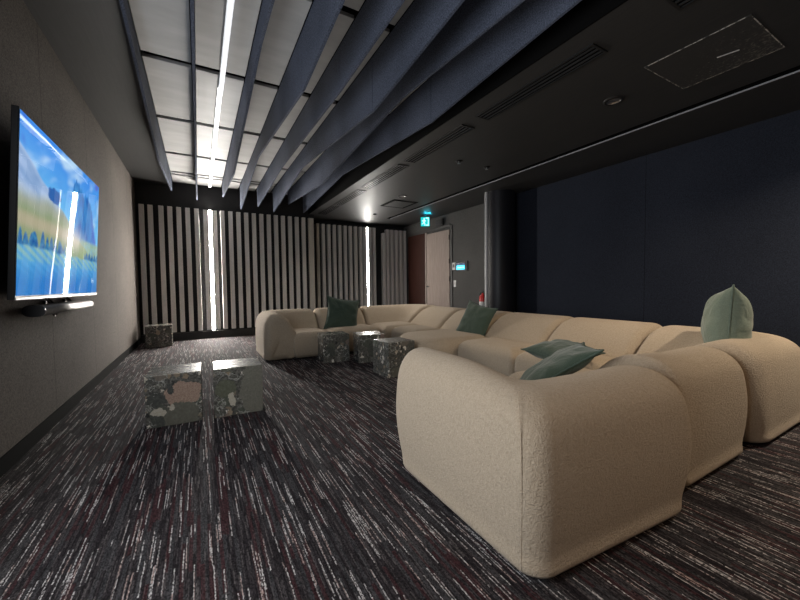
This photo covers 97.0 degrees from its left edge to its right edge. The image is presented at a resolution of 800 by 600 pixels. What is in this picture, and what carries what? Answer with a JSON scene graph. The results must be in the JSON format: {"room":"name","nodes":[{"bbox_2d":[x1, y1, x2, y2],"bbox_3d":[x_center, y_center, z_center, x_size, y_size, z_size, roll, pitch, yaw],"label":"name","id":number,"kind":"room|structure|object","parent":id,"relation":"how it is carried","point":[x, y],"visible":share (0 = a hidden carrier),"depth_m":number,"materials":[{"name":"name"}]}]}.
{"room":"office lounge","nodes":[
{"label":"office lounge","id":0,"kind":"room"},
{"bbox_2d":[0,0,140,456],"bbox_3d":[-2.341,-0.797,1.830,0.100,3.700,12.140,-2,3,-30],"label":"wall","id":1,"kind":"structure","parent":0,"point":[46,360],"depth_m":3.04,"materials":[{"name":"paint"}]},
{"bbox_2d":[7,104,98,299],"bbox_3d":[-2.772,-0.596,2.890,0.169,1.142,1.915,-2,3,-30],"label":"television","id":2,"kind":"object","parent":1,"relation":"attached to","point":[54,203],"visible":1,"depth_m":2.49,"materials":[{"name":"black"}]},
{"bbox_2d":[22,297,93,316],"bbox_3d":[-2.821,0.039,2.968,0.132,0.167,1.282,-2,3,-30],"label":"bar","id":3,"kind":"object","parent":1,"relation":"attached to","point":[53,308],"visible":0.85,"depth_m":2.70,"materials":[{"name":"plastic"}]},
{"bbox_2d":[0,338,140,477],"bbox_3d":[-2.271,0.997,1.932,0.012,0.105,11.940,-2,3,-30],"label":"baseboard","id":4,"kind":"structure","parent":1,"relation":"attached to","point":[10,458],"depth_m":2.82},
{"bbox_2d":[128,0,190,62],"bbox_3d":[-1.899,-2.309,2.801,0.404,0.030,1.298,-2,3,-30],"label":"tile","id":5,"kind":"structure","parent":0,"point":[162,27],"depth_m":2.98,"materials":[{"name":"white tile"}]},
{"bbox_2d":[142,53,192,120],"bbox_3d":[-2.584,-2.350,4.008,0.404,0.030,1.298,-2,3,-30],"label":"tile","id":6,"kind":"structure","parent":0,"point":[170,81],"depth_m":3.86,"materials":[{"name":"white tile"}]},
{"bbox_2d":[157,115,193,154],"bbox_3d":[-3.268,-2.392,5.214,0.404,0.030,1.297,-2,3,-30],"label":"tile","id":7,"kind":"structure","parent":0,"point":[177,134],"depth_m":5.08,"materials":[{"name":"white"}]},
{"bbox_2d":[166,151,194,173],"bbox_3d":[-3.880,-2.428,6.291,0.404,0.030,1.000,-2,3,-30],"label":"tile","id":8,"kind":"structure","parent":0,"point":[179,162],"depth_m":6.20,"materials":[{"name":"white tile"}]},
{"bbox_2d":[170,171,194,175],"bbox_3d":[-4.193,-2.447,6.843,0.404,0.030,0.090,-2,3,-30],"label":"tile","id":9,"kind":"structure","parent":0,"point":[173,172],"depth_m":6.81,"materials":[{"name":"white tile"}]},
{"bbox_2d":[171,173,194,183],"bbox_3d":[-4.394,-2.459,7.197,0.404,0.030,0.565,-2,3,-30],"label":"tile","id":10,"kind":"structure","parent":0,"point":[178,178],"depth_m":7.12,"materials":[{"name":"white tile"}]},
{"bbox_2d":[197,177,221,186],"bbox_3d":[-3.992,-2.474,7.425,0.449,0.030,0.565,-2,3,-30],"label":"tile","id":11,"kind":"structure","parent":0,"point":[204,181],"depth_m":7.40,"materials":[{"name":"white"}]},
{"bbox_2d":[197,174,222,179],"bbox_3d":[-3.791,-2.462,7.071,0.449,0.030,0.090,-2,3,-30],"label":"tile","id":12,"kind":"structure","parent":0,"point":[198,175],"depth_m":7.04,"materials":[{"name":"white tile"}]},
{"bbox_2d":[197,156,226,176],"bbox_3d":[-3.477,-2.443,6.519,0.449,0.030,1.000,-2,3,-30],"label":"tile","id":13,"kind":"structure","parent":0,"point":[203,163],"depth_m":6.43,"materials":[{"name":"white tile"}]},
{"bbox_2d":[196,122,232,159],"bbox_3d":[-2.866,-2.406,5.442,0.449,0.030,1.297,-2,3,-30],"label":"tile","id":14,"kind":"structure","parent":0,"point":[205,132],"depth_m":5.30,"materials":[{"name":"white"}]},
{"bbox_2d":[195,66,243,128],"bbox_3d":[-2.182,-2.365,4.236,0.449,0.030,1.298,-2,3,-30],"label":"tile","id":15,"kind":"structure","parent":0,"point":[207,81],"depth_m":4.10,"materials":[{"name":"white tile"}]},
{"bbox_2d":[194,0,261,76],"bbox_3d":[-1.497,-2.323,3.029,0.449,0.030,1.298,-2,3,-30],"label":"tile","id":16,"kind":"structure","parent":0,"point":[210,15],"depth_m":3.06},
{"bbox_2d":[228,181,240,188],"bbox_3d":[-3.631,-2.487,7.629,0.309,0.030,0.565,-2,3,-30],"label":"tile","id":17,"kind":"structure","parent":0,"point":[234,184],"depth_m":7.64,"materials":[{"name":"white"}]},
{"bbox_2d":[233,162,247,178],"bbox_3d":[-3.116,-2.456,6.723,0.309,0.030,1.000,-2,3,-30],"label":"tile","id":18,"kind":"structure","parent":0,"point":[241,167],"depth_m":6.67,"materials":[{"name":"white tile"}]},
{"bbox_2d":[238,131,258,162],"bbox_3d":[-2.505,-2.419,5.646,0.309,0.030,1.297,-2,3,-30],"label":"tile","id":19,"kind":"structure","parent":0,"point":[249,140],"depth_m":5.54,"materials":[{"name":"white tile"}]},
{"bbox_2d":[248,183,257,190],"bbox_3d":[-3.329,-2.497,7.801,0.314,0.030,0.565,-2,3,-30],"label":"tile","id":20,"kind":"structure","parent":0,"point":[253,186],"depth_m":7.78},
{"bbox_2d":[251,165,267,181],"bbox_3d":[-2.814,-2.466,6.894,0.314,0.030,1.000,-2,3,-30],"label":"tile","id":21,"kind":"structure","parent":0,"point":[260,170],"depth_m":6.80,"materials":[{"name":"white tile"}]},
{"bbox_2d":[244,81,277,132],"bbox_3d":[-1.821,-2.377,4.440,0.309,0.030,1.298,-2,3,-30],"label":"tile","id":22,"kind":"structure","parent":0,"point":[263,95],"depth_m":4.29,"materials":[{"name":"white"}]},
{"bbox_2d":[134,172,403,342],"bbox_3d":[-2.610,-1.094,9.117,6.830,3.700,0.810,-2,3,-30],"label":"wall","id":23,"kind":"structure","parent":0,"point":[183,195],"depth_m":7.79,"materials":[{"name":"black paint"}]},
{"bbox_2d":[136,204,315,342],"bbox_3d":[-3.676,-0.578,7.996,3.600,2.787,0.093,-2,3,-30],"label":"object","id":24,"kind":"object","parent":23,"relation":"attached to","point":[267,262],"depth_m":7.81,"materials":[{"name":"black metal"}]},
{"bbox_2d":[209,211,214,328],"bbox_3d":[-4.121,-0.652,7.759,0.050,2.589,0.010,-2,3,-30],"label":"diffuser","id":25,"kind":"object","parent":24,"relation":"attached to","point":[211,213],"depth_m":7.75,"materials":[{"name":"white plastic"}]},
{"bbox_2d":[314,223,377,307],"bbox_3d":[-1.512,-0.678,9.914,1.980,2.775,0.111,-2,3,-30],"label":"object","id":26,"kind":"object","parent":23,"relation":"attached to","point":[338,249],"depth_m":9.88,"materials":[{"name":"black metal"}]},
{"bbox_2d":[367,228,368,305],"bbox_3d":[-0.923,-0.785,10.188,0.045,2.577,0.010,-2,3,-30],"label":"diffuser","id":27,"kind":"object","parent":26,"relation":"attached to","point":[367,228],"depth_m":10.18,"materials":[{"name":"white plastic"}]},
{"bbox_2d":[377,229,406,304],"bbox_3d":[-0.213,-0.711,10.634,0.950,2.750,0.140,-2,3,-30],"label":"slatted screen","id":28,"kind":"object","parent":23,"relation":"attached to","point":[391,245],"visible":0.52,"depth_m":10.56,"materials":[{"name":"black metal"}]},
{"bbox_2d":[308,0,627,213],"bbox_3d":[0.697,-2.337,3.560,0.015,0.760,12.040,-2,3,-30],"label":"ceiling beam","id":29,"kind":"structure","parent":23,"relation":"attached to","point":[585,13],"depth_m":3.11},
{"bbox_2d":[257,137,283,165],"bbox_3d":[-2.203,-2.430,5.818,0.314,0.030,1.297,-2,3,-30],"label":"tile","id":30,"kind":"structure","parent":0,"point":[265,159],"depth_m":5.76,"materials":[{"name":"white tile"}]},
{"bbox_2d":[144,0,414,180],"bbox_3d":[0.362,-2.772,3.763,6.830,0.100,12.950,-2,3,-30],"label":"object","id":31,"kind":"structure","parent":0,"point":[390,27],"depth_m":4.12,"materials":[{"name":"black metal"}]},
{"bbox_2d":[190,0,197,199],"bbox_3d":[-1.956,-2.116,3.361,0.025,0.400,9.094,-2,3,-30],"label":"ceiling baffle","id":32,"kind":"object","parent":31,"relation":"hanging from","point":[192,15],"depth_m":3.26,"materials":[{"name":"fabric"}]},
{"bbox_2d":[222,0,274,196],"bbox_3d":[-1.534,-2.074,3.603,0.025,0.514,9.094,-2,3,-30],"label":"ceiling baffle","id":33,"kind":"object","parent":31,"relation":"hanging from","point":[267,5],"depth_m":3.69,"materials":[{"name":"fabric"}]},
{"bbox_2d":[240,0,344,209],"bbox_3d":[-1.234,-2.092,3.772,0.025,0.500,9.094,-2,3,-30],"label":"ceiling baffle","id":34,"kind":"object","parent":31,"relation":"hanging from","point":[321,19],"depth_m":3.16,"materials":[{"name":"fabric"}]},
{"bbox_2d":[272,0,464,211],"bbox_3d":[-0.642,-2.110,4.107,0.025,0.506,9.094,-2,3,-30],"label":"ceiling baffle","id":35,"kind":"object","parent":31,"relation":"hanging from","point":[423,20],"depth_m":3.28,"materials":[{"name":"fabric"}]},
{"bbox_2d":[288,0,524,204],"bbox_3d":[-0.351,-2.139,4.271,0.025,0.470,9.094,-2,3,-30],"label":"ceiling baffle","id":36,"kind":"object","parent":31,"relation":"hanging from","point":[472,19],"depth_m":3.25,"materials":[{"name":"fabric"}]},
{"bbox_2d":[274,168,286,183],"bbox_3d":[-2.519,-2.477,7.062,0.294,0.030,1.000,-2,3,-30],"label":"tile","id":37,"kind":"structure","parent":0,"point":[283,170],"depth_m":7.00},
{"bbox_2d":[255,0,311,84],"bbox_3d":[-1.136,-2.336,3.234,0.309,0.030,1.298,-2,3,-30],"label":"tile","id":38,"kind":"structure","parent":0,"point":[287,18],"depth_m":3.13,"materials":[{"name":"white tile"}]},
{"bbox_2d":[274,94,308,137],"bbox_3d":[-1.518,-2.388,4.612,0.314,0.030,1.298,-2,3,-30],"label":"tile","id":39,"kind":"structure","parent":0,"point":[284,129],"depth_m":4.63,"materials":[{"name":"grey tile"}]},
{"bbox_2d":[283,142,305,168],"bbox_3d":[-1.907,-2.440,5.985,0.294,0.030,1.297,-2,3,-30],"label":"tile","id":40,"kind":"structure","parent":0,"point":[293,157],"depth_m":5.99,"materials":[{"name":"white tile"}]},
{"bbox_2d":[292,171,303,185],"bbox_3d":[-2.229,-2.487,7.226,0.299,0.030,1.000,-2,3,-30],"label":"tile","id":41,"kind":"structure","parent":0,"point":[301,172],"depth_m":7.08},
{"bbox_2d":[301,152,322,171],"bbox_3d":[-1.618,-2.450,6.149,0.299,0.030,1.297,-2,3,-30],"label":"tile","id":42,"kind":"structure","parent":0,"point":[308,165],"depth_m":6.39,"materials":[{"name":"white tile"}]},
{"bbox_2d":[303,102,335,141],"bbox_3d":[-1.223,-2.399,4.779,0.294,0.030,1.298,-2,3,-30],"label":"tile","id":43,"kind":"structure","parent":0,"point":[331,107],"depth_m":4.79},
{"bbox_2d":[304,10,353,93],"bbox_3d":[-0.834,-2.347,3.405,0.314,0.030,1.298,-2,3,-30],"label":"tile","id":44,"kind":"structure","parent":0,"point":[344,20],"depth_m":3.24,"materials":[{"name":"white tile"}]},
{"bbox_2d":[343,0,364,10],"bbox_3d":[-0.149,-2.306,2.199,0.314,0.030,1.297,-2,3,-30],"label":"tile","id":45,"kind":"structure","parent":0,"point":[354,4],"depth_m":2.77,"materials":[{"name":"white tile"}]},
{"bbox_2d":[335,28,389,100],"bbox_3d":[-0.538,-2.358,3.572,0.294,0.030,1.298,-2,3,-30],"label":"tile","id":46,"kind":"structure","parent":0,"point":[385,33],"depth_m":3.44,"materials":[{"name":"white tile"}]},
{"bbox_2d":[0,335,799,599],"bbox_3d":[0.409,0.985,3.918,6.830,0.100,12.950,-2,3,-30],"label":"floor","id":47,"kind":"structure","parent":0,"point":[311,494],"depth_m":1.68,"materials":[{"name":"carpet"}]},
{"bbox_2d":[145,323,172,347],"bbox_3d":[-4.630,0.677,6.817,0.420,0.400,0.420,-2,3,-32],"label":"table","id":48,"kind":"object","parent":47,"relation":"on","point":[156,335],"visible":1,"depth_m":6.65,"materials":[{"name":"grey stone"}]},
{"bbox_2d":[144,362,202,428],"bbox_3d":[-1.905,0.793,3.013,0.385,0.415,0.385,-2,3,-28],"label":"table","id":49,"kind":"object","parent":47,"relation":"on","point":[173,393],"visible":1,"depth_m":2.85,"materials":[{"name":"grey stone"}]},
{"bbox_2d":[213,357,262,417],"bbox_3d":[-1.482,0.779,3.229,0.385,0.415,0.385,-2,3,-28],"label":"table","id":50,"kind":"object","parent":47,"relation":"on","point":[237,383],"visible":1,"depth_m":3.07,"materials":[{"name":"stone"}]},
{"bbox_2d":[255,308,327,359],"bbox_3d":[-1.819,0.528,5.872,0.988,0.706,1.268,-2,3,-30],"label":"module","id":51,"kind":"object","parent":47,"relation":"on","point":[283,333],"visible":0.96,"depth_m":5.34,"materials":[{"name":"beige fabric"}]},
{"bbox_2d":[317,331,349,362],"bbox_3d":[-1.000,0.695,5.306,0.385,0.400,0.385,-2,3,-25],"label":"table","id":52,"kind":"object","parent":47,"relation":"on","point":[333,346],"visible":1,"depth_m":5.14,"materials":[{"name":"grey stone"}]},
{"bbox_2d":[313,308,379,351],"bbox_3d":[-1.005,0.498,6.372,0.901,0.706,1.200,-2,3,-30],"label":"module","id":53,"kind":"object","parent":47,"relation":"on","point":[320,313],"visible":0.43,"depth_m":6.06,"materials":[{"name":"beige fabric"}]},
{"bbox_2d":[324,295,359,328],"bbox_3d":[-0.996,0.245,6.118,0.678,0.660,0.256,-2,3,-20],"label":"cushion","id":54,"kind":"object","parent":53,"relation":"on","point":[340,312],"visible":0.85,"depth_m":6.04,"materials":[{"name":"green fabric"}]},
{"bbox_2d":[353,331,383,362],"bbox_3d":[-0.469,0.690,5.267,0.385,0.400,0.385,-2,2,-19],"label":"table","id":55,"kind":"object","parent":47,"relation":"on","point":[362,341],"visible":0.76,"depth_m":5.08,"materials":[{"name":"grey stone"}]},
{"bbox_2d":[373,337,414,377],"bbox_3d":[-0.080,0.709,4.448,0.385,0.420,0.375,-2,3,-34],"label":"table","id":56,"kind":"object","parent":47,"relation":"on","point":[388,353],"visible":0.85,"depth_m":4.29,"materials":[{"name":"grey stone"}]},
{"bbox_2d":[359,304,434,337],"bbox_3d":[0.116,0.460,6.949,1.620,0.706,1.300,-2,3,-30],"label":"module","id":57,"kind":"object","parent":47,"relation":"on","point":[386,318],"visible":0.49,"depth_m":6.82,"materials":[{"name":"beige fabric"}]},
{"bbox_2d":[391,306,465,336],"bbox_3d":[0.574,0.492,6.245,1.520,0.688,1.209,-2,3,-30],"label":"module","id":58,"kind":"object","parent":47,"relation":"on","point":[434,317],"visible":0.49,"depth_m":6.11,"materials":[{"name":"beige fabric"}]},
{"bbox_2d":[400,309,512,355],"bbox_3d":[0.869,0.529,5.280,1.960,0.688,1.239,-2,3,-30],"label":"module","id":59,"kind":"object","parent":47,"relation":"on","point":[446,339],"visible":0.35,"depth_m":4.71,"materials":[{"name":"beige fabric"}]},
{"bbox_2d":[456,300,497,335],"bbox_3d":[1.077,0.303,5.062,0.278,0.599,0.628,-2,3,-32],"label":"cushion","id":60,"kind":"object","parent":59,"relation":"on","point":[476,319],"visible":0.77,"depth_m":4.96,"materials":[{"name":"green fabric"}]},
{"bbox_2d":[485,192,487,306],"bbox_3d":[1.717,-0.660,7.005,0.076,2.900,0.076,-2,3,-30],"label":"trim","id":61,"kind":"structure","parent":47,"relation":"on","point":[486,247],"depth_m":6.97,"materials":[{"name":"grey metal"}]},
{"bbox_2d":[458,312,572,376],"bbox_3d":[1.541,0.551,4.541,1.520,0.688,1.129,-2,3,-30],"label":"module","id":62,"kind":"object","parent":47,"relation":"on","point":[511,333],"visible":0.64,"depth_m":4.29,"materials":[{"name":"beige fabric"}]},
{"bbox_2d":[396,347,691,578],"bbox_3d":[0.685,0.654,1.957,1.081,0.716,1.200,-2,3,-30],"label":"module","id":63,"kind":"object","parent":47,"relation":"on","point":[557,473],"visible":1,"depth_m":1.47,"materials":[{"name":"beige fabric"}]},
{"bbox_2d":[520,342,603,379],"bbox_3d":[1.002,0.434,2.286,0.445,0.342,0.553,0,2,17],"label":"cushion","id":64,"kind":"object","parent":63,"relation":"on","point":[571,359],"visible":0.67,"depth_m":2.11,"materials":[{"name":"green fabric"}]},
{"bbox_2d":[515,317,661,372],"bbox_3d":[2.002,0.579,3.728,1.520,0.688,1.019,-2,3,-30],"label":"module","id":65,"kind":"object","parent":47,"relation":"on","point":[617,338],"visible":0.37,"depth_m":3.59,"materials":[{"name":"beige fabric"}]},
{"bbox_2d":[509,346,747,485],"bbox_3d":[1.524,0.632,2.526,0.961,0.692,1.190,-2,3,-30],"label":"module","id":66,"kind":"object","parent":47,"relation":"on","point":[712,384],"visible":0.49,"depth_m":2.01,"materials":[{"name":"beige fabric"}]},
{"bbox_2d":[521,339,605,358],"bbox_3d":[1.441,0.458,3.169,0.490,0.175,0.492,-1,2,-18],"label":"cushion","id":67,"kind":"object","parent":66,"relation":"on","point":[542,350],"visible":0.52,"depth_m":3.14,"materials":[{"name":"green fabric"}]},
{"bbox_2d":[636,325,799,442],"bbox_3d":[2.482,0.610,2.914,1.490,0.681,0.980,-2,3,-30],"label":"module","id":68,"kind":"object","parent":47,"relation":"on","point":[769,363],"visible":0.34,"depth_m":2.44,"materials":[{"name":"beige fabric"}]},
{"bbox_2d":[701,284,752,342],"bbox_3d":[2.589,0.188,2.810,0.300,0.627,0.624,1,3,34],"label":"cushion","id":69,"kind":"object","parent":68,"relation":"on","point":[728,314],"visible":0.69,"depth_m":2.63,"materials":[{"name":"green fabric"}]},
{"bbox_2d":[389,0,412,24],"bbox_3d":[0.147,-2.316,2.366,0.294,0.030,1.297,-2,3,-30],"label":"tile","id":70,"kind":"structure","parent":0,"point":[406,4],"depth_m":2.85,"materials":[{"name":"white tile"}]},
{"bbox_2d":[389,81,424,113],"bbox_3d":[0.049,-2.378,3.905,0.314,0.030,1.298,-2,3,-30],"label":"tile","id":71,"kind":"structure","parent":0,"point":[408,95],"depth_m":4.15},
{"bbox_2d":[23,0,799,226],"bbox_3d":[0.368,-2.342,3.781,6.630,0.760,12.750,-2,3,-30],"label":"ceiling","id":72,"kind":"structure","parent":0,"point":[89,38],"depth_m":3.69,"materials":[{"name":"black paint"}]},
{"bbox_2d":[119,0,171,190],"bbox_3d":[-2.338,-2.066,3.146,0.025,0.474,9.094,-2,3,-30],"label":"ceiling baffle","id":73,"kind":"object","parent":72,"relation":"hanging from","point":[146,95],"depth_m":3.64,"materials":[{"name":"fabric"}]},
{"bbox_2d":[209,87,221,187],"bbox_3d":[-2.933,-2.335,5.560,0.042,0.120,4.140,-2,3,-30],"label":"ceiling light","id":74,"kind":"object","parent":72,"relation":"hanging from","point":[219,97],"visible":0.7,"depth_m":4.78,"materials":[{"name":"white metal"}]},
{"bbox_2d":[218,0,234,95],"bbox_3d":[-0.698,-2.170,1.623,0.042,0.180,4.840,-2,3,-30],"label":"ceiling light","id":75,"kind":"object","parent":72,"relation":"hanging from","point":[230,3],"visible":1,"depth_m":2.93,"materials":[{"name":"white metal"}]},
{"bbox_2d":[319,206,338,214],"bbox_3d":[-1.702,-2.120,8.394,0.190,0.012,1.000,-2,3,-30],"label":"ceiling vent","id":76,"kind":"object","parent":72,"relation":"in","point":[331,208],"visible":1,"depth_m":8.37,"materials":[{"name":"black metal"}]},
{"bbox_2d":[257,0,404,206],"bbox_3d":[-0.930,-2.147,3.943,0.025,0.411,9.094,-2,3,-30],"label":"ceiling baffle","id":77,"kind":"object","parent":72,"relation":"hanging from","point":[374,16],"depth_m":3.29,"materials":[{"name":"fabric"}]},
{"bbox_2d":[333,189,365,205],"bbox_3d":[-1.049,-2.081,7.242,0.190,0.012,1.350,-2,3,-30],"label":"ceiling vent","id":78,"kind":"object","parent":72,"relation":"in","point":[356,193],"visible":1,"depth_m":7.17,"materials":[{"name":"black metal"}]},
{"bbox_2d":[361,164,408,188],"bbox_3d":[-0.289,-2.035,5.904,0.190,0.012,1.390,-2,3,-30],"label":"ceiling vent","id":79,"kind":"object","parent":72,"relation":"in","point":[398,168],"visible":1,"depth_m":5.81,"materials":[{"name":"grey metal"}]},
{"bbox_2d":[380,199,417,207],"bbox_3d":[-0.025,-2.118,7.828,0.600,0.012,0.660,-2,3,-30],"label":"ceiling vent","id":80,"kind":"object","parent":72,"relation":"in","point":[394,203],"visible":1,"depth_m":7.77,"materials":[{"name":"grey metal"}]},
{"bbox_2d":[420,214,429,226],"bbox_3d":[0.640,-2.021,9.010,0.246,0.320,0.041,-1,2,2],"label":"exit sign","id":81,"kind":"object","parent":72,"relation":"hanging from","point":[424,221],"visible":1,"depth_m":8.99,"materials":[{"name":"teal plastic"}]},
{"bbox_2d":[404,124,474,162],"bbox_3d":[0.459,-1.990,4.587,0.190,0.012,1.300,-2,3,-30],"label":"ceiling vent","id":82,"kind":"object","parent":72,"relation":"in","point":[461,130],"visible":1,"depth_m":4.48,"materials":[{"name":"black metal"}]},
{"bbox_2d":[303,0,581,212],"bbox_3d":[-0.047,-2.152,4.444,0.025,0.465,9.094,-2,3,-30],"label":"ceiling baffle","id":83,"kind":"object","parent":72,"relation":"hanging from","point":[528,20],"depth_m":3.37,"materials":[{"name":"fabric"}]},
{"bbox_2d":[475,43,607,120],"bbox_3d":[1.209,-1.945,3.265,0.190,0.012,1.300,-2,3,-30],"label":"ceiling vent","id":84,"kind":"object","parent":72,"relation":"in","point":[592,51],"visible":1,"depth_m":3.12,"materials":[{"name":"black metal"}]},
{"bbox_2d":[387,65,799,218],"bbox_3d":[2.570,-2.116,4.435,0.109,0.200,11.700,-2,3,-30],"label":"trim","id":85,"kind":"structure","parent":72,"relation":"attached to","point":[796,68],"depth_m":4.08,"materials":[{"name":"black metal"}]},
{"bbox_2d":[603,96,623,105],"bbox_3d":[2.110,-1.965,3.500,0.184,0.011,0.184,-2,3,-30],"label":"recessed light","id":86,"kind":"object","parent":72,"relation":"in","point":[614,100],"visible":1,"depth_m":3.50,"materials":[{"name":"metal"}]},
{"bbox_2d":[665,0,696,10],"bbox_3d":[2.114,-1.891,1.670,0.190,0.012,1.430,-2,3,-30],"label":"ceiling vent","id":87,"kind":"object","parent":72,"relation":"in","point":[679,5],"visible":1,"depth_m":2.28,"materials":[{"name":"black metal"}]},
{"bbox_2d":[644,14,784,88],"bbox_3d":[2.505,-1.946,2.845,0.682,0.006,0.662,-2,3,-30],"label":"access hatch","id":88,"kind":"object","parent":72,"relation":"attached to","point":[746,40],"visible":1,"depth_m":2.80,"materials":[{"name":"black metal"}]},
{"bbox_2d":[404,110,799,346],"bbox_3d":[3.312,-1.018,5.497,0.100,3.700,12.750,-2,3,-30],"label":"wall","id":89,"kind":"structure","parent":0,"point":[651,238],"depth_m":4.84,"materials":[{"name":"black paint"}]},
{"bbox_2d":[408,233,425,303],"bbox_3d":[0.494,-0.613,10.351,0.045,2.540,0.965,-2,3,-30],"label":"door","id":90,"kind":"structure","parent":89,"relation":"in","point":[416,244],"depth_m":10.32,"materials":[{"name":"brown wood"}]},
{"bbox_2d":[425,233,426,303],"bbox_3d":[0.740,-0.598,9.913,0.050,2.540,0.032,-2,3,-30],"label":"trim","id":91,"kind":"structure","parent":89,"relation":"attached to","point":[425,233],"depth_m":9.89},
{"bbox_2d":[408,224,452,306],"bbox_3d":[0.791,-0.636,9.849,0.020,2.640,2.140,-2,3,-30],"label":"trim","id":92,"kind":"structure","parent":89,"relation":"attached to","point":[447,225],"depth_m":8.96,"materials":[{"name":"grey metal"}]},
{"bbox_2d":[426,229,449,306],"bbox_3d":[0.989,-0.556,9.432,0.092,2.490,1.045,-2,3,-30],"label":"door","id":93,"kind":"structure","parent":89,"relation":"in","point":[438,243],"depth_m":9.39,"materials":[{"name":"brown wood"}]},
{"bbox_2d":[436,219,443,225],"bbox_3d":[1.045,-2.026,9.267,0.068,0.160,0.280,-2,3,-30],"label":"box","id":94,"kind":"object","parent":89,"relation":"attached to","point":[440,222],"visible":1,"depth_m":9.22,"materials":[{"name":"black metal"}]},
{"bbox_2d":[456,261,467,270],"bbox_3d":[1.498,-0.822,8.570,0.040,0.230,0.420,-2,3,-30],"label":"wall control panel","id":95,"kind":"object","parent":89,"relation":"attached to","point":[461,265],"visible":1,"depth_m":8.53,"materials":[{"name":"teal"}]},
{"bbox_2d":[479,289,483,305],"bbox_3d":[1.857,0.049,7.877,0.185,0.568,0.185,0,2,15],"label":"fire extinguisher","id":96,"kind":"object","parent":89,"relation":"attached to","point":[481,296],"visible":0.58,"depth_m":7.82,"materials":[{"name":"red metal"}]},
{"bbox_2d":[484,189,514,312],"bbox_3d":[1.996,-0.667,7.092,0.600,2.900,0.600,-2,3,-30],"label":"column","id":97,"kind":"structure","parent":89,"relation":"attached to","point":[500,203],"depth_m":6.82,"materials":[{"name":"black paint"}]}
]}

